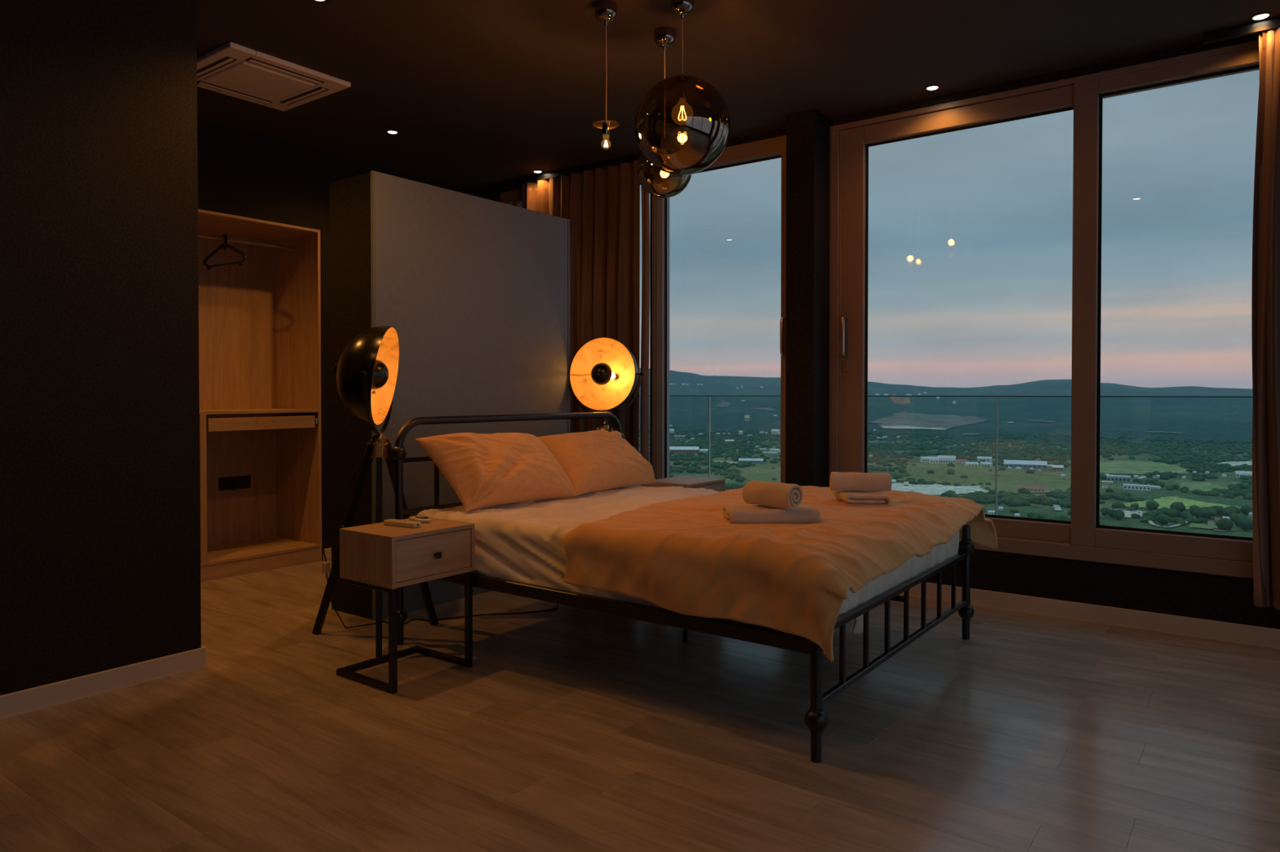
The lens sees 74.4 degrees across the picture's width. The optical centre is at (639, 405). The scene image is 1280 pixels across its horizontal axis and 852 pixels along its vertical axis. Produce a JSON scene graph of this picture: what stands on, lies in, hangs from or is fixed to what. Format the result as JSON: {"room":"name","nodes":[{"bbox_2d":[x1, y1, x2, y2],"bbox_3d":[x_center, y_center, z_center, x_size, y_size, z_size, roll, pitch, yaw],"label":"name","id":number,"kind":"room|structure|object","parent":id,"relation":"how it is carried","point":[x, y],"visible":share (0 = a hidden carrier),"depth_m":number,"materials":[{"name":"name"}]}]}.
{"room":"hotel room","nodes":[
{"label":"hotel room","id":0,"kind":"room"},
{"bbox_2d":[0,0,569,695],"bbox_3d":[-2.565,-0.291,2.902,0.405,2.800,6.600,1,1,37],"label":"wall","id":1,"kind":"structure","parent":0,"point":[100,547],"depth_m":3.35,"materials":[{"name":"black paint"}]},
{"bbox_2d":[0,645,207,719],"bbox_3d":[-3.168,1.082,1.904,0.192,0.083,4.247,1,1,37],"label":"baseboard","id":2,"kind":"structure","parent":1,"relation":"attached to","point":[24,701],"depth_m":3.22,"materials":[{"name":"beige"}]},
{"bbox_2d":[197,120,477,560],"bbox_3d":[-3.738,-0.310,4.311,0.750,2.800,7.460,1,1,37],"label":"wall","id":3,"kind":"structure","parent":0,"point":[241,174],"depth_m":5.56,"materials":[{"name":"black paint"}]},
{"bbox_2d":[323,547,331,560],"bbox_3d":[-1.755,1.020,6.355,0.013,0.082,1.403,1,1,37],"label":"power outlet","id":4,"kind":"structure","parent":3,"relation":"attached to","point":[327,551],"depth_m":5.81,"materials":[{"name":"beige"}]},
{"bbox_2d":[0,560,1279,851],"bbox_3d":[-0.694,1.183,1.973,8.450,0.120,7.310,1,1,37],"label":"floor","id":5,"kind":"structure","parent":0,"point":[568,729],"depth_m":2.80,"materials":[{"name":"brown"}]},
{"bbox_2d":[197,208,322,582],"bbox_3d":[-2.823,-0.060,5.385,0.550,2.270,1.398,1,1,37],"label":"wardrobe","id":6,"kind":"object","parent":5,"relation":"on","point":[260,319],"visible":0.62,"depth_m":5.84,"materials":[{"name":"brown wood"}]},
{"bbox_2d":[203,234,246,270],"bbox_3d":[-2.703,-1.005,5.484,0.447,0.216,0.026,0,1,30],"label":"hanger","id":7,"kind":"object","parent":6,"relation":"hanging from","point":[224,245],"visible":1,"depth_m":5.47,"materials":[{"name":"black plastic"}]},
{"bbox_2d":[218,475,250,490],"bbox_3d":[-2.807,0.537,5.815,0.052,0.092,0.218,1,1,37],"label":"socket plate","id":8,"kind":"object","parent":6,"relation":"attached to","point":[233,483],"visible":1,"depth_m":5.80,"materials":[{"name":"black plastic"}]},
{"bbox_2d":[199,408,318,414],"bbox_3d":[-2.820,0.043,5.384,0.538,0.020,1.358,1,1,37],"label":"shelf","id":9,"kind":"object","parent":6,"relation":"attached to","point":[202,411],"depth_m":5.55,"materials":[{"name":"brown wood"}]},
{"bbox_2d":[311,325,438,657],"bbox_3d":[-1.207,0.361,4.007,0.597,1.466,0.539,1,1,37],"label":"lamp","id":10,"kind":"object","parent":5,"relation":"on","point":[366,370],"visible":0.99,"depth_m":3.94,"materials":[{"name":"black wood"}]},
{"bbox_2d":[336,517,475,693],"bbox_3d":[-0.960,0.800,3.493,0.388,0.602,0.422,1,1,37],"label":"nightstand","id":11,"kind":"object","parent":5,"relation":"on","point":[380,557],"visible":1,"depth_m":3.37,"materials":[{"name":"brown wood"}]},
{"bbox_2d":[383,519,421,528],"bbox_3d":[-0.982,0.487,3.484,0.178,0.024,0.046,0,1,31],"label":"remote control","id":12,"kind":"object","parent":11,"relation":"on","point":[394,522],"visible":1,"depth_m":3.46,"materials":[{"name":"beige plastic"}]},
{"bbox_2d":[408,515,431,523],"bbox_3d":[-0.942,0.487,3.607,0.132,0.021,0.060,1,1,37],"label":"remote control","id":13,"kind":"object","parent":11,"relation":"on","point":[415,518],"visible":0.95,"depth_m":3.58,"materials":[{"name":"beige plastic"}]},
{"bbox_2d":[383,604,558,624],"bbox_3d":[-0.651,1.083,4.558,1.381,0.007,0.368,-1,1,-42],"label":"power cord","id":14,"kind":"object","parent":5,"relation":"on","point":[557,604],"visible":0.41,"depth_m":4.37,"materials":[{"name":"black plastic"}]},
{"bbox_2d":[568,337,644,431],"bbox_3d":[-0.164,0.320,5.403,0.519,1.508,0.585,0,1,-25],"label":"lamp","id":15,"kind":"object","parent":5,"relation":"on","point":[604,373],"visible":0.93,"depth_m":5.46,"materials":[{"name":"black metal"}]},
{"bbox_2d":[611,373,618,379],"bbox_3d":[-0.163,-0.188,5.505,0.032,0.034,0.040,0,1,24],"label":"bulb","id":16,"kind":"object","parent":15,"relation":"attached to","point":[614,376],"depth_m":5.49,"materials":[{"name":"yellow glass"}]},
{"bbox_2d":[391,412,974,763],"bbox_3d":[0.211,0.575,3.906,2.138,1.040,1.707,1,1,37],"label":"frame","id":17,"kind":"object","parent":5,"relation":"on","point":[815,719],"visible":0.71,"depth_m":3.25,"materials":[{"name":"black"}]},
{"bbox_2d":[416,484,959,635],"bbox_3d":[0.222,0.638,3.902,2.034,0.339,1.631,1,1,37],"label":"mattress","id":18,"kind":"object","parent":17,"relation":"on","point":[522,541],"visible":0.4,"depth_m":3.53,"materials":[{"name":"fabric"}]},
{"bbox_2d":[414,432,575,511],"bbox_3d":[-0.660,0.298,4.079,0.337,0.346,0.808,1,1,37],"label":"pillow","id":19,"kind":"object","parent":18,"relation":"on","point":[483,470],"visible":1,"depth_m":3.91,"materials":[{"name":"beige fabric"}]},
{"bbox_2d":[537,430,656,495],"bbox_3d":[-0.216,0.300,4.703,0.311,0.325,0.810,1,1,37],"label":"pillow","id":20,"kind":"object","parent":18,"relation":"on","point":[594,460],"visible":0.93,"depth_m":4.53,"materials":[{"name":"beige fabric"}]},
{"bbox_2d":[563,485,997,662],"bbox_3d":[0.656,0.594,3.627,1.267,0.356,1.855,1,1,37],"label":"duvet","id":21,"kind":"object","parent":18,"relation":"on","point":[681,556],"visible":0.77,"depth_m":2.94,"materials":[{"name":"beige fabric"}]},
{"bbox_2d":[722,504,820,523],"bbox_3d":[0.507,0.426,3.285,0.352,0.066,0.186,0,1,-4],"label":"folded towel","id":22,"kind":"object","parent":21,"relation":"on","point":[802,513],"visible":0.91,"depth_m":3.20,"materials":[{"name":"fabric"}]},
{"bbox_2d":[742,480,803,509],"bbox_3d":[0.516,0.347,3.287,0.102,0.097,0.232,-1,1,-43],"label":"rolled towel","id":23,"kind":"object","parent":22,"relation":"on","point":[776,495],"visible":1,"depth_m":3.23,"materials":[{"name":"fabric"}]},
{"bbox_2d":[832,490,891,506],"bbox_3d":[0.999,0.419,3.804,0.215,0.068,0.255,0,1,0],"label":"folded towel","id":24,"kind":"object","parent":21,"relation":"on","point":[850,498],"visible":0.91,"depth_m":3.69,"materials":[{"name":"fabric"}]},
{"bbox_2d":[829,471,891,491],"bbox_3d":[0.996,0.344,3.809,0.267,0.085,0.091,0,1,9],"label":"rolled towel","id":25,"kind":"object","parent":24,"relation":"on","point":[864,482],"visible":1,"depth_m":3.78,"materials":[{"name":"fabric"}]},
{"bbox_2d":[644,475,725,492],"bbox_3d":[0.286,0.774,5.348,0.388,0.602,0.422,1,1,37],"label":"nightstand","id":26,"kind":"object","parent":5,"relation":"on","point":[715,484],"visible":0.14,"depth_m":5.28,"materials":[{"name":"brown wood"}]},
{"bbox_2d":[196,0,1279,191],"bbox_3d":[-0.599,-1.752,1.893,8.650,0.150,7.760,1,1,37],"label":"ceiling","id":27,"kind":"structure","parent":0,"point":[478,95],"depth_m":4.14,"materials":[{"name":"paint"}]},
{"bbox_2d":[196,41,351,111],"bbox_3d":[-1.985,-1.696,4.402,0.650,0.030,0.650,1,1,37],"label":"air conditioner","id":28,"kind":"object","parent":27,"relation":"attached to","point":[233,69],"visible":0.86,"depth_m":4.35,"materials":[{"name":"beige plastic"}]},
{"bbox_2d":[204,60,314,100],"bbox_3d":[-1.985,-1.697,4.402,0.390,0.029,0.390,1,1,37],"label":"grille","id":29,"kind":"object","parent":28,"relation":"attached to","point":[241,76],"depth_m":4.39,"materials":[{"name":"beige plastic"}]},
{"bbox_2d":[310,0,328,3],"bbox_3d":[-1.340,-1.697,3.511,0.086,0.005,0.086,1,1,37],"label":"recessed light","id":30,"kind":"object","parent":27,"relation":"in","point":[314,1],"visible":1,"depth_m":3.54,"materials":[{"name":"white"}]},
{"bbox_2d":[385,129,399,134],"bbox_3d":[-1.561,-1.722,5.317,0.086,0.005,0.086,1,1,37],"label":"recessed light","id":31,"kind":"object","parent":27,"relation":"in","point":[388,131],"visible":1,"depth_m":5.31,"materials":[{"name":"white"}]},
{"bbox_2d":[532,169,543,173],"bbox_3d":[-0.760,-1.735,6.264,0.086,0.005,0.086,1,1,37],"label":"recessed light","id":32,"kind":"object","parent":27,"relation":"in","point":[536,171],"visible":1,"depth_m":6.26,"materials":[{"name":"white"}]},
{"bbox_2d":[493,152,642,190],"bbox_3d":[-0.509,-1.712,6.160,1.600,0.048,0.023,1,1,37],"label":"track","id":33,"kind":"object","parent":27,"relation":"attached to","point":[628,158],"visible":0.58,"depth_m":6.16,"materials":[{"name":"black"}]},
{"bbox_2d":[522,160,649,486],"bbox_3d":[-0.417,-0.369,6.114,1.185,2.628,0.126,1,1,37],"label":"curtain","id":34,"kind":"object","parent":33,"relation":"hanging from","point":[602,206],"visible":0.44,"depth_m":5.93,"materials":[{"name":"fabric"}]},
{"bbox_2d":[592,0,619,146],"bbox_3d":[-0.145,-1.396,3.587,0.114,0.608,0.114,1,1,37],"label":"pendant lamp","id":35,"kind":"object","parent":27,"relation":"hanging from","point":[605,11],"visible":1,"depth_m":3.56,"materials":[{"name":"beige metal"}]},
{"bbox_2d":[602,123,609,135],"bbox_3d":[-0.145,-1.176,3.590,0.033,0.047,0.033,1,1,37],"label":"socket","id":36,"kind":"object","parent":35,"relation":"attached to","point":[606,126],"depth_m":3.58,"materials":[{"name":"black metal"}]},
{"bbox_2d":[636,26,692,198],"bbox_3d":[0.113,-1.327,3.841,0.252,0.754,0.252,0,1,-11],"label":"pendant lamp","id":37,"kind":"object","parent":27,"relation":"hanging from","point":[658,183],"visible":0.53,"depth_m":3.79,"materials":[{"name":"grey glass"}]},
{"bbox_2d":[635,0,730,175],"bbox_3d":[0.177,-1.334,3.519,0.398,0.731,0.398,1,1,37],"label":"pendant lamp","id":38,"kind":"object","parent":27,"relation":"hanging from","point":[682,123],"visible":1,"depth_m":3.38,"materials":[{"name":"grey glass"}]},
{"bbox_2d":[924,84,941,91],"bbox_3d":[1.578,-1.711,4.549,0.086,0.005,0.086,1,1,37],"label":"recessed light","id":39,"kind":"object","parent":27,"relation":"in","point":[933,87],"visible":1,"depth_m":4.55,"materials":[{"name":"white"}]},
{"bbox_2d":[1203,16,1279,44],"bbox_3d":[2.981,-1.676,3.563,1.000,0.048,0.023,1,1,37],"label":"track","id":40,"kind":"object","parent":27,"relation":"attached to","point":[1272,24],"visible":1,"depth_m":3.77,"materials":[{"name":"black"}]},
{"bbox_2d":[1251,27,1279,610],"bbox_3d":[2.966,-0.374,3.588,0.589,2.548,0.106,1,1,38],"label":"curtain","id":41,"kind":"object","parent":40,"relation":"hanging from","point":[1265,293],"visible":1,"depth_m":3.73,"materials":[{"name":"fabric"}]},
{"bbox_2d":[1248,12,1273,22],"bbox_3d":[2.717,-1.699,3.689,0.086,0.005,0.086,1,1,37],"label":"recessed light","id":42,"kind":"object","parent":27,"relation":"in","point":[1264,15],"visible":1,"depth_m":3.69,"materials":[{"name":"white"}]},
{"bbox_2d":[785,109,830,487],"bbox_3d":[1.009,-0.321,5.055,0.182,2.800,0.238,1,1,37],"label":"wall pillar","id":43,"kind":"structure","parent":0,"point":[807,132],"depth_m":4.96,"materials":[{"name":"black paint"}]},
{"bbox_2d":[477,29,1279,629],"bbox_3d":[1.825,-0.316,4.709,7.700,2.800,0.220,1,1,37],"label":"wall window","id":44,"kind":"structure","parent":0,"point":[1223,598],"depth_m":4.22,"materials":[{"name":"black paint"}]},
{"bbox_2d":[499,135,786,483],"bbox_3d":[-0.069,-0.462,6.006,2.570,2.447,0.180,1,1,37],"label":"window","id":45,"kind":"structure","parent":44,"relation":"attached to","point":[774,148],"depth_m":5.83,"materials":[{"name":"brown"}]},
{"bbox_2d":[828,40,1259,578],"bbox_3d":[2.223,-0.439,4.321,2.640,2.447,0.188,1,1,37],"label":"window","id":46,"kind":"structure","parent":44,"relation":"attached to","point":[1082,538],"depth_m":4.28,"materials":[{"name":"brown"}]},
{"bbox_2d":[898,582,1279,649],"bbox_3d":[1.762,1.042,4.626,7.680,0.088,0.018,1,1,37],"label":"baseboard","id":47,"kind":"structure","parent":44,"relation":"attached to","point":[1262,637],"depth_m":4.17,"materials":[{"name":"beige"}]},
{"bbox_3d":[1.904,1.098,5.505,11.500,0.150,1.120,1,1,37],"label":"floor","id":48,"kind":"structure","parent":0,"visible":0},
{"bbox_2d":[639,395,708,477],"bbox_3d":[-0.335,0.450,7.736,2.274,1.084,0.020,1,1,37],"label":"glass balustrade","id":49,"kind":"object","parent":48,"relation":"on","point":[639,395],"visible":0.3,"depth_m":7.05,"materials":[{"name":"clear glass"}]},
{"bbox_2d":[708,395,996,515],"bbox_3d":[1.493,0.469,6.375,2.274,1.084,0.020,1,1,37],"label":"glass balustrade","id":50,"kind":"object","parent":48,"relation":"on","point":[708,396],"visible":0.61,"depth_m":6.06,"materials":[{"name":"clear glass"}]},
{"bbox_2d":[995,395,1253,515],"bbox_3d":[3.317,0.488,5.018,2.263,1.084,0.020,1,1,37],"label":"glass balustrade","id":51,"kind":"object","parent":48,"relation":"on","point":[997,396],"visible":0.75,"depth_m":5.44,"materials":[{"name":"clear glass"}]},
{"label":"outside","id":52,"kind":"structure","parent":0,"visible":0},
{"bbox_2d":[1123,510,1146,517],"bbox_3d":[609.812,135.293,1050.765,48.000,0.001,75.167,1,1,37],"label":"car park","id":53,"kind":"structure","parent":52,"point":[1127,514],"depth_m":1059.22,"materials":[{"name":"asphalt"}]},
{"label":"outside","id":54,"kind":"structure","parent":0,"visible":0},
{"bbox_2d":[1148,516,1195,527],"bbox_3d":[630.604,135.567,1002.497,63.435,0.001,146.565,1,1,37],"label":"road","id":55,"kind":"structure","parent":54,"point":[1151,522],"depth_m":963.96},
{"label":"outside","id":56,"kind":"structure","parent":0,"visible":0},
{"bbox_2d":[1099,460,1189,474],"bbox_3d":[1001.424,126.041,1713.356,201.000,0.001,358.375,1,1,37],"label":"pasture","id":57,"kind":"structure","parent":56,"point":[1144,467],"depth_m":1697.60,"materials":[{"name":"green plant"}]},
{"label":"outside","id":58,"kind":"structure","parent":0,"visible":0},
{"bbox_2d":[1188,523,1218,529],"bbox_3d":[642.797,136.687,950.910,38.172,0.001,38.000,1,1,37],"label":"pasture","id":59,"kind":"structure","parent":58,"point":[1192,525],"depth_m":951.69,"materials":[{"name":"green plant"}]},
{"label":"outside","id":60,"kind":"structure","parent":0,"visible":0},
{"bbox_2d":[1179,482,1228,491],"bbox_3d":[908.976,131.037,1355.539,76.000,0.001,177.097,1,1,37],"label":"pasture","id":61,"kind":"structure","parent":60,"point":[1203,486],"depth_m":1355.76,"materials":[{"name":"green plant"}]},
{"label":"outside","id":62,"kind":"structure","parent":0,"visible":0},
{"bbox_2d":[736,463,780,486],"bbox_3d":[252.362,128.061,1568.675,254.000,0.001,459.840,1,1,37],"label":"pasture","id":63,"kind":"structure","parent":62,"point":[764,473],"depth_m":1592.80,"materials":[{"name":"green plant"}]},
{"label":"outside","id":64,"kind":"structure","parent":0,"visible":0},
{"bbox_2d":[1053,504,1061,510],"bbox_3d":[561.064,133.783,1130.216,26.900,0.001,109.887,1,1,37],"label":"road","id":65,"kind":"structure","parent":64,"point":[1056,507],"depth_m":1109.52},
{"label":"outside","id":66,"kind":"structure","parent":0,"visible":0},
{"bbox_2d":[893,462,1102,493],"bbox_3d":[623.625,128.673,1524.839,402.000,0.001,510.000,1,1,37],"label":"meadow","id":67,"kind":"structure","parent":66,"point":[1009,480],"depth_m":1500.32,"materials":[{"name":"green plant"}]},
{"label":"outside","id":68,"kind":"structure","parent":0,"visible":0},
{"bbox_2d":[1215,461,1252,466],"bbox_3d":[1263.322,124.834,1799.757,70.000,0.001,207.000,1,1,37],"label":"lot","id":69,"kind":"structure","parent":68,"point":[1232,463],"depth_m":1817.26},
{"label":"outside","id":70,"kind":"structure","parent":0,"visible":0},
{"bbox_2d":[638,368,1253,537],"bbox_3d":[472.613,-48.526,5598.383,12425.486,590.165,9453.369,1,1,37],"label":"landscape","id":71,"kind":"structure","parent":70,"point":[1197,418],"depth_m":3478.15,"materials":[{"name":"plant"}]},
{"bbox_2d":[669,446,698,453],"bbox_3d":[111.899,113.545,2158.619,79.544,15.956,65.510,1,1,37],"label":"warehouse","id":72,"kind":"structure","parent":71,"relation":"on","point":[676,449],"depth_m":2147.02,"materials":[{"name":"white"}]},
{"bbox_2d":[716,400,730,407],"bbox_3d":[412.004,-10.654,4132.979,222.000,31.679,332.475,1,1,37],"label":"bare scree","id":73,"kind":"structure","parent":71,"relation":"on","point":[724,404],"depth_m":4052.50,"materials":[{"name":"stone"}]},
{"bbox_2d":[738,457,763,463],"bbox_3d":[243.239,121.022,1847.772,59.046,9.684,47.832,1,1,37],"label":"warehouse","id":74,"kind":"structure","parent":71,"relation":"on","point":[753,460],"depth_m":1838.23,"materials":[{"name":"grey"}]},
{"bbox_2d":[751,407,774,410],"bbox_3d":[589.229,16.964,3842.194,184.000,11.835,169.000,1,1,37],"label":"bare scree","id":75,"kind":"structure","parent":71,"relation":"on","point":[766,408],"depth_m":3845.74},
{"bbox_2d":[769,448,780,452],"bbox_3d":[350.985,116.939,2190.146,25.704,8.288,14.720,1,1,37],"label":"house","id":76,"kind":"structure","parent":71,"relation":"on","point":[771,450],"depth_m":2185.09,"materials":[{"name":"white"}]},
{"bbox_2d":[771,429,780,434],"bbox_3d":[459.555,89.176,2853.225,27.324,16.192,14.720,0,1,30],"label":"house","id":77,"kind":"structure","parent":71,"relation":"on","point":[773,431],"depth_m":2847.81,"materials":[{"name":"white"}]},
{"bbox_2d":[880,425,945,430],"bbox_3d":[973.704,78.755,3004.578,248.000,10.611,137.000,1,1,37],"label":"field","id":78,"kind":"structure","parent":71,"relation":"on","point":[898,426],"depth_m":3018.92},
{"bbox_2d":[920,456,929,462],"bbox_3d":[630.775,119.426,1865.972,19.656,12.368,11.721,0,1,-1],"label":"house","id":79,"kind":"structure","parent":71,"relation":"on","point":[922,459],"depth_m":1861.27,"materials":[{"name":"white"}]},
{"bbox_2d":[871,412,989,429],"bbox_3d":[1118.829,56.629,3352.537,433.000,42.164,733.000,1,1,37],"label":"quarry face","id":80,"kind":"object","parent":71,"relation":"on","point":[915,420],"visible":1,"depth_m":3344.91,"materials":[{"name":"stone"}]},
{"bbox_2d":[928,456,939,463],"bbox_3d":[633.364,118.364,1814.161,20.304,15.938,12.107,0,1,19],"label":"house","id":81,"kind":"structure","parent":71,"relation":"on","point":[932,460],"depth_m":1809.74,"materials":[{"name":"white"}]},
{"bbox_2d":[890,483,989,495],"bbox_3d":[432.108,127.503,1313.548,199.000,8.240,191.630,1,1,37],"label":"pit","id":82,"kind":"object","parent":71,"relation":"on","point":[935,489],"visible":0.57,"depth_m":1306.85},
{"bbox_2d":[639,426,1253,537],"bbox_3d":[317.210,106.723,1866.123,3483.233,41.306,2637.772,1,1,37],"label":"woodland","id":83,"kind":"object","parent":71,"relation":"on","point":[1050,454],"visible":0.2,"depth_m":1963.97,"materials":[{"name":"green plant"}]},
{"bbox_2d":[937,455,955,463],"bbox_3d":[660.360,117.307,1815.245,39.585,18.020,26.473,1,1,37],"label":"warehouse","id":84,"kind":"structure","parent":71,"relation":"on","point":[943,459],"depth_m":1808.41,"materials":[{"name":"white"}]},
{"bbox_2d":[955,459,968,463],"bbox_3d":[703.272,121.963,1839.470,14.720,8.033,25.164,-1,1,-41],"label":"house","id":85,"kind":"structure","parent":71,"relation":"on","point":[963,461],"depth_m":1834.65,"materials":[{"name":"white"}]},
{"bbox_2d":[964,462,978,466],"bbox_3d":[689.983,122.638,1754.622,26.136,9.053,14.720,0,1,-1],"label":"house","id":86,"kind":"structure","parent":71,"relation":"on","point":[966,464],"depth_m":1748.50,"materials":[{"name":"white"}]},
{"bbox_2d":[977,456,991,462],"bbox_3d":[768.722,119.861,1880.485,30.348,11.092,14.720,0,1,27],"label":"house","id":87,"kind":"structure","parent":71,"relation":"on","point":[980,458],"depth_m":1874.95,"materials":[{"name":"white"}]},
{"bbox_2d":[980,462,992,466],"bbox_3d":[721.382,122.634,1754.937,22.896,9.053,13.653,1,1,38],"label":"house","id":88,"kind":"structure","parent":71,"relation":"on","point":[982,464],"depth_m":1750.63,"materials":[{"name":"white"}]},
{"bbox_2d":[1004,459,1047,469],"bbox_3d":[781.547,119.807,1710.113,83.487,15.956,43.055,1,1,37],"label":"warehouse","id":89,"kind":"structure","parent":71,"relation":"on","point":[1013,464],"depth_m":1700.51,"materials":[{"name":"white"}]},
{"bbox_2d":[1017,485,1045,490],"bbox_3d":[610.793,129.693,1314.985,41.648,7.220,25.512,1,1,37],"label":"farm building","id":90,"kind":"structure","parent":71,"relation":"on","point":[1028,488],"depth_m":1308.29,"materials":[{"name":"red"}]},
{"bbox_2d":[1025,419,1054,422],"bbox_3d":[1498.821,58.519,3163.213,123.259,4.288,125.667,1,1,37],"label":"strip","id":91,"kind":"object","parent":71,"relation":"on","point":[1025,420],"visible":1,"depth_m":3147.24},
{"bbox_2d":[1052,465,1063,470],"bbox_3d":[825.909,123.337,1665.920,21.594,10.132,13.085,1,1,37],"label":"shed","id":92,"kind":"object","parent":71,"relation":"on","point":[1054,467],"visible":1,"depth_m":1663.14,"materials":[{"name":"white"}]},
{"bbox_2d":[1100,507,1109,515],"bbox_3d":[576.382,131.905,1043.854,11.566,9.841,11.077,1,1,37],"label":"tree","id":93,"kind":"object","parent":71,"relation":"on","point":[1104,511],"visible":0.84,"depth_m":1041.53,"materials":[{"name":"green plant"}]},
{"bbox_2d":[1102,480,1112,484],"bbox_3d":[786.415,129.422,1418.635,17.449,4.868,11.096,1,1,37],"label":"shed","id":94,"kind":"object","parent":71,"relation":"on","point":[1103,482],"visible":1,"depth_m":1415.63,"materials":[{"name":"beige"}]},
{"bbox_2d":[1111,509,1124,519],"bbox_3d":[572.292,131.011,1009.039,14.297,12.717,14.355,1,1,37],"label":"tree","id":95,"kind":"object","parent":71,"relation":"on","point":[1119,514],"visible":1,"depth_m":1004.81,"materials":[{"name":"green plant"}]},
{"bbox_2d":[1106,475,1130,483],"bbox_3d":[818.133,125.942,1441.105,37.573,11.200,20.924,1,1,37],"label":"factory","id":96,"kind":"structure","parent":71,"relation":"on","point":[1115,478],"depth_m":1434.07,"materials":[{"name":"grey"}]},
{"bbox_2d":[1130,502,1138,510],"bbox_3d":[643.484,131.531,1096.613,9.520,9.063,10.635,1,1,37],"label":"tree","id":97,"kind":"object","parent":71,"relation":"on","point":[1135,505],"visible":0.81,"depth_m":1092.85,"materials":[{"name":"green plant"}]},
{"bbox_2d":[1123,484,1151,490],"bbox_3d":[783.741,129.249,1329.613,39.349,7.700,21.426,1,1,37],"label":"factory","id":98,"kind":"structure","parent":71,"relation":"on","point":[1126,486],"depth_m":1324.52,"materials":[{"name":"white"}]},
{"bbox_2d":[1146,499,1159,510],"bbox_3d":[664.000,129.171,1092.144,15.492,14.114,15.411,1,1,37],"label":"tree","id":99,"kind":"object","parent":71,"relation":"on","point":[1152,504],"visible":1,"depth_m":1088.32,"materials":[{"name":"green plant"}]},
{"bbox_2d":[1150,485,1160,488],"bbox_3d":[819.898,130.385,1341.363,8.501,5.100,14.256,-1,1,-41],"label":"house","id":100,"kind":"structure","parent":71,"relation":"on","point":[1152,486],"depth_m":1338.66,"materials":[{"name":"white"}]},
{"bbox_2d":[1154,514,1170,524],"bbox_3d":[603.654,131.566,973.710,16.376,12.563,12.737,1,1,37],"label":"tree","id":101,"kind":"object","parent":71,"relation":"on","point":[1164,519],"visible":1,"depth_m":969.63,"materials":[{"name":"green plant"}]},
{"bbox_2d":[1144,431,1182,433],"bbox_3d":[1688.642,86.090,2722.470,112.000,3.621,76.000,1,1,37],"label":"strip","id":102,"kind":"object","parent":71,"relation":"on","point":[1144,431],"visible":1,"depth_m":2730.37,"materials":[{"name":"grey"}]},
{"bbox_2d":[1110,496,1238,509],"bbox_3d":[735.176,133.818,1156.381,139.000,0.001,164.000,1,1,37],"label":"crop field","id":103,"kind":"structure","parent":71,"relation":"on","point":[1166,502],"depth_m":1153.71,"materials":[{"name":"plant"}]},
{"bbox_2d":[1167,509,1182,518],"bbox_3d":[639.980,130.705,1009.217,14.792,13.354,15.414,1,1,37],"label":"tree","id":104,"kind":"object","parent":71,"relation":"on","point":[1173,513],"visible":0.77,"depth_m":1004.69,"materials":[{"name":"green plant"}]},
{"bbox_2d":[1169,502,1185,511],"bbox_3d":[680.930,129.523,1068.016,16.161,14.136,15.195,1,1,37],"label":"tree","id":105,"kind":"object","parent":71,"relation":"on","point":[1179,506],"visible":0.78,"depth_m":1063.37,"materials":[{"name":"green plant"}]},
{"bbox_2d":[1191,507,1211,519],"bbox_3d":[671.426,129.691,1007.916,19.857,15.487,15.712,1,1,37],"label":"tree","id":106,"kind":"object","parent":71,"relation":"on","point":[1202,513],"visible":0.84,"depth_m":1002.85,"materials":[{"name":"green plant"}]},
{"bbox_2d":[1204,506,1217,518],"bbox_3d":[691.249,130.165,1024.093,16.099,14.049,14.821,1,1,37],"label":"tree","id":107,"kind":"object","parent":71,"relation":"on","point":[1212,511],"visible":0.62,"depth_m":1017.15,"materials":[{"name":"green plant"}]},
{"bbox_2d":[1212,506,1223,515],"bbox_3d":[715.850,130.585,1042.400,15.361,12.657,16.185,1,1,37],"label":"tree","id":108,"kind":"object","parent":71,"relation":"on","point":[1220,508],"visible":0.68,"depth_m":1038.23,"materials":[{"name":"green plant"}]},
{"bbox_2d":[1215,517,1233,530],"bbox_3d":[643.764,131.129,928.883,16.274,14.788,14.901,1,1,37],"label":"tree","id":109,"kind":"object","parent":71,"relation":"on","point":[1225,524],"visible":1,"depth_m":924.10,"materials":[{"name":"green plant"}]},
{"bbox_2d":[1222,506,1238,516],"bbox_3d":[712.419,129.592,1016.917,15.821,15.432,15.990,1,1,37],"label":"tree","id":110,"kind":"object","parent":71,"relation":"on","point":[1227,511],"visible":0.67,"depth_m":1013.68,"materials":[{"name":"green plant"}]},
{"bbox_2d":[1234,515,1246,527],"bbox_3d":[677.629,131.478,949.396,13.663,13.458,14.229,1,1,37],"label":"tree","id":111,"kind":"object","parent":71,"relation":"on","point":[1237,518],"visible":0.32,"depth_m":949.48,"materials":[{"name":"green plant"}]},
{"bbox_2d":[1235,471,1252,477],"bbox_3d":[1098.043,124.780,1520.722,38.542,11.300,18.205,1,1,37],"label":"warehouse","id":112,"kind":"structure","parent":71,"relation":"on","point":[1238,473],"depth_m":1519.68,"materials":[{"name":"white"}]},
{"bbox_2d":[1237,517,1253,531],"bbox_3d":[666.294,131.144,926.421,15.473,14.858,17.335,1,1,37],"label":"tree","id":113,"kind":"object","parent":71,"relation":"on","point":[1244,523],"visible":0.9,"depth_m":922.86,"materials":[{"name":"green plant"}]},
{"bbox_2d":[1239,505,1252,515],"bbox_3d":[754.117,130.672,1048.654,14.743,12.292,14.973,1,1,37],"label":"tree","id":114,"kind":"object","parent":71,"relation":"on","point":[1245,509],"visible":0.94,"depth_m":1044.59,"materials":[{"name":"green plant"}]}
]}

